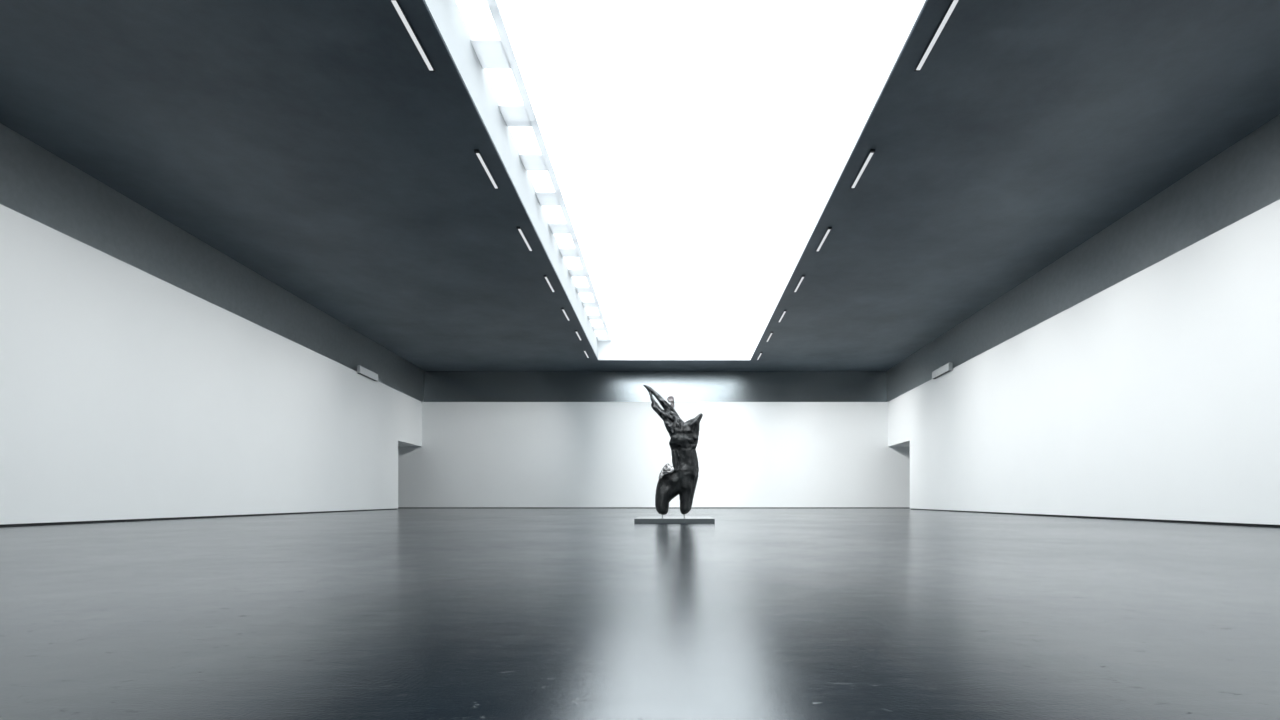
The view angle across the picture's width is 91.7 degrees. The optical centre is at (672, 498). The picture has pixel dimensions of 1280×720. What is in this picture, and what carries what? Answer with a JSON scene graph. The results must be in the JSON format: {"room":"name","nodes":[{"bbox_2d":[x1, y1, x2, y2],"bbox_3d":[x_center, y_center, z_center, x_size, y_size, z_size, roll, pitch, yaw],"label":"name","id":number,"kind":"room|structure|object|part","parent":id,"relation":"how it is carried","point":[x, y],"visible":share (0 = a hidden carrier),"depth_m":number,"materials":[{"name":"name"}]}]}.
{"room":"museum","nodes":[
{"label":"museum","id":0,"kind":"room"},
{"bbox_2d":[0,204,421,524],"bbox_3d":[-9.966,-1.909,9.350,3.268,4.542,34.700,0,0,0],"label":"wall","id":1,"kind":"structure","parent":0,"point":[126,392],"depth_m":11.66,"materials":[{"name":"white paint"}]},
{"bbox_2d":[0,508,396,526],"bbox_3d":[-9.981,0.381,7.955,3.238,0.038,31.910,0,0,0],"label":"baseboard","id":2,"kind":"structure","parent":1,"relation":"attached to","point":[125,520],"depth_m":11.68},
{"bbox_2d":[0,123,423,401],"bbox_3d":[-10.355,-4.870,9.800,2.490,1.380,35.600,0,0,0],"label":"wall","id":3,"kind":"structure","parent":0,"point":[37,184],"depth_m":12.35,"materials":[{"name":"grey paint"}]},
{"bbox_2d":[357,366,377,380],"bbox_3d":[-10.401,-4.247,21.013,0.245,0.257,1.465,0,0,-4],"label":"wall light","id":4,"kind":"object","parent":3,"relation":"attached to","point":[361,370],"visible":0.97,"depth_m":20.84,"materials":[{"name":"white plastic"}]},
{"bbox_2d":[0,508,1279,719],"bbox_3d":[-0.650,0.550,9.650,29.900,0.300,35.900,0,0,0],"label":"floor","id":5,"kind":"structure","parent":0,"point":[399,613],"depth_m":2.11,"materials":[{"name":"grey concrete"}]},
{"bbox_2d":[634,516,714,522],"bbox_3d":[0.026,0.364,10.980,1.341,0.072,1.300,0,0,0],"label":"plate","id":6,"kind":"object","parent":5,"relation":"on","point":[641,519],"visible":1,"depth_m":10.33,"materials":[{"name":"metal"}]},
{"bbox_2d":[643,385,702,517],"bbox_3d":[-0.001,-0.855,10.961,1.054,2.366,0.571,0,0,0],"label":"bronze sculpture","id":7,"kind":"object","parent":6,"relation":"on","point":[681,478],"visible":1,"depth_m":10.82,"materials":[{"name":"metal"}]},
{"bbox_3d":[-0.040,-1.726,11.008,0.127,0.221,0.070,0,0,0],"label":"knob","id":8,"kind":"part","parent":7,"relation":"part of","materials":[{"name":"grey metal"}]},
{"bbox_2d":[0,0,1279,370],"bbox_3d":[-0.650,-5.760,9.650,21.900,0.400,35.900,0,0,0],"label":"ceiling","id":9,"kind":"structure","parent":0,"point":[313,145],"depth_m":9.95,"materials":[{"name":"grey concrete"}]},
{"bbox_2d":[391,0,434,71],"bbox_3d":[-3.111,-5.542,7.433,0.072,0.036,1.220,0,0,-1],"label":"recessed light","id":10,"kind":"object","parent":9,"relation":"in","point":[395,3],"visible":1,"depth_m":7.39,"materials":[{"name":"white plastic"}]},
{"bbox_2d":[474,150,498,188],"bbox_3d":[-3.136,-5.542,10.471,0.072,0.036,1.220,0,0,-1],"label":"recessed light","id":11,"kind":"object","parent":9,"relation":"in","point":[477,152],"visible":1,"depth_m":10.40,"materials":[{"name":"white plastic"}]},
{"bbox_2d":[517,226,532,250],"bbox_3d":[-3.160,-5.542,13.252,0.073,0.036,1.220,0,0,-1],"label":"recessed light","id":12,"kind":"object","parent":9,"relation":"in","point":[518,227],"visible":1,"depth_m":13.16,"materials":[{"name":"white plastic"}]},
{"bbox_2d":[544,275,554,291],"bbox_3d":[-3.184,-5.542,15.994,0.072,0.036,1.220,0,0,-1],"label":"recessed light","id":13,"kind":"object","parent":9,"relation":"in","point":[545,276],"visible":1,"depth_m":15.92,"materials":[{"name":"white plastic"}]},
{"bbox_2d":[561,308,569,320],"bbox_3d":[-3.223,-5.542,18.643,0.072,0.036,1.220,0,0,-1],"label":"recessed light","id":14,"kind":"object","parent":9,"relation":"in","point":[563,309],"visible":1,"depth_m":18.55,"materials":[{"name":"white plastic"}]},
{"bbox_2d":[424,0,926,359],"bbox_3d":[0.050,-6.030,10.450,6.399,0.900,29.180,0,0,0],"label":"window","id":15,"kind":"structure","parent":9,"relation":"attached to","point":[470,56],"depth_m":10.59,"materials":[{"name":"white metal"}]},
{"bbox_2d":[470,0,611,340],"bbox_3d":[-2.563,-6.375,10.447,0.540,0.030,28.904,0,0,-1],"label":"skylight","id":16,"kind":"object","parent":15,"relation":"attached to","point":[490,53],"depth_m":11.27,"materials":[{"name":"white glass"}]},
{"bbox_2d":[778,310,786,321],"bbox_3d":[3.315,-5.542,18.828,0.072,0.036,1.220,0,0,1],"label":"recessed light","id":17,"kind":"object","parent":9,"relation":"in","point":[784,311],"visible":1,"depth_m":18.70,"materials":[{"name":"white plastic"}]},
{"bbox_2d":[794,275,804,291],"bbox_3d":[3.255,-5.542,15.999,0.072,0.036,1.220,0,0,1],"label":"recessed light","id":18,"kind":"object","parent":9,"relation":"in","point":[803,276],"visible":1,"depth_m":15.90,"materials":[{"name":"white plastic"}]},
{"bbox_2d":[816,227,831,251],"bbox_3d":[3.220,-5.542,13.275,0.072,0.036,1.220,0,0,1],"label":"recessed light","id":19,"kind":"object","parent":9,"relation":"in","point":[829,228],"visible":1,"depth_m":13.20,"materials":[{"name":"white plastic"}]},
{"bbox_2d":[817,230,829,250],"bbox_3d":[3.220,-5.535,13.285,0.052,0.014,1.120,0,0,1],"label":"diffuser","id":20,"kind":"object","parent":19,"relation":"attached to","point":[827,232],"depth_m":13.26,"materials":[{"name":"white plastic"}]},
{"bbox_2d":[850,149,875,188],"bbox_3d":[3.190,-5.542,10.457,0.072,0.036,1.220,0,0,1],"label":"recessed light","id":21,"kind":"object","parent":9,"relation":"in","point":[872,151],"visible":1,"depth_m":10.37,"materials":[{"name":"white plastic"}]},
{"bbox_2d":[914,0,958,70],"bbox_3d":[3.152,-5.542,7.426,0.073,0.036,1.220,0,0,1],"label":"recessed light","id":22,"kind":"object","parent":9,"relation":"in","point":[953,3],"visible":1,"depth_m":7.38,"materials":[{"name":"white plastic"}]},
{"bbox_2d":[398,402,909,506],"bbox_3d":[-0.650,-1.909,27.150,29.300,4.542,0.900,0,0,0],"label":"wall","id":23,"kind":"structure","parent":0,"point":[471,454],"depth_m":26.70,"materials":[{"name":"white paint"}]},
{"bbox_2d":[398,507,909,507],"bbox_3d":[-0.650,0.381,27.165,29.300,0.038,0.870,0,0,0],"label":"baseboard","id":24,"kind":"structure","parent":23,"relation":"attached to","point":[398,507],"depth_m":26.73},
{"bbox_2d":[424,371,886,401],"bbox_3d":[-0.766,-4.870,27.250,20.170,1.380,0.700,0,0,0],"label":"wall","id":25,"kind":"structure","parent":0,"point":[439,386],"depth_m":26.90,"materials":[{"name":"grey paint"}]},
{"bbox_2d":[887,115,1279,401],"bbox_3d":[9.286,-4.870,9.800,2.028,1.380,35.600,0,0,0],"label":"wall","id":26,"kind":"structure","parent":0,"point":[1243,179],"depth_m":12.09,"materials":[{"name":"grey paint"}]},
{"bbox_2d":[932,362,952,378],"bbox_3d":[8.987,-4.247,20.588,0.245,0.257,1.465,0,0,3],"label":"wall light","id":27,"kind":"object","parent":26,"relation":"attached to","point":[948,367],"visible":0.98,"depth_m":20.38,"materials":[{"name":"white plastic"}]},
{"bbox_2d":[888,199,1279,524],"bbox_3d":[9.011,-1.909,9.350,2.577,4.542,34.700,0,0,0],"label":"wall","id":28,"kind":"structure","parent":0,"point":[1156,394],"depth_m":11.56,"materials":[{"name":"white paint"}]},
{"bbox_2d":[911,508,1279,527],"bbox_3d":[9.026,0.381,7.955,2.547,0.038,31.910,0,0,0],"label":"baseboard","id":29,"kind":"structure","parent":28,"relation":"attached to","point":[1157,520],"depth_m":11.56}
]}

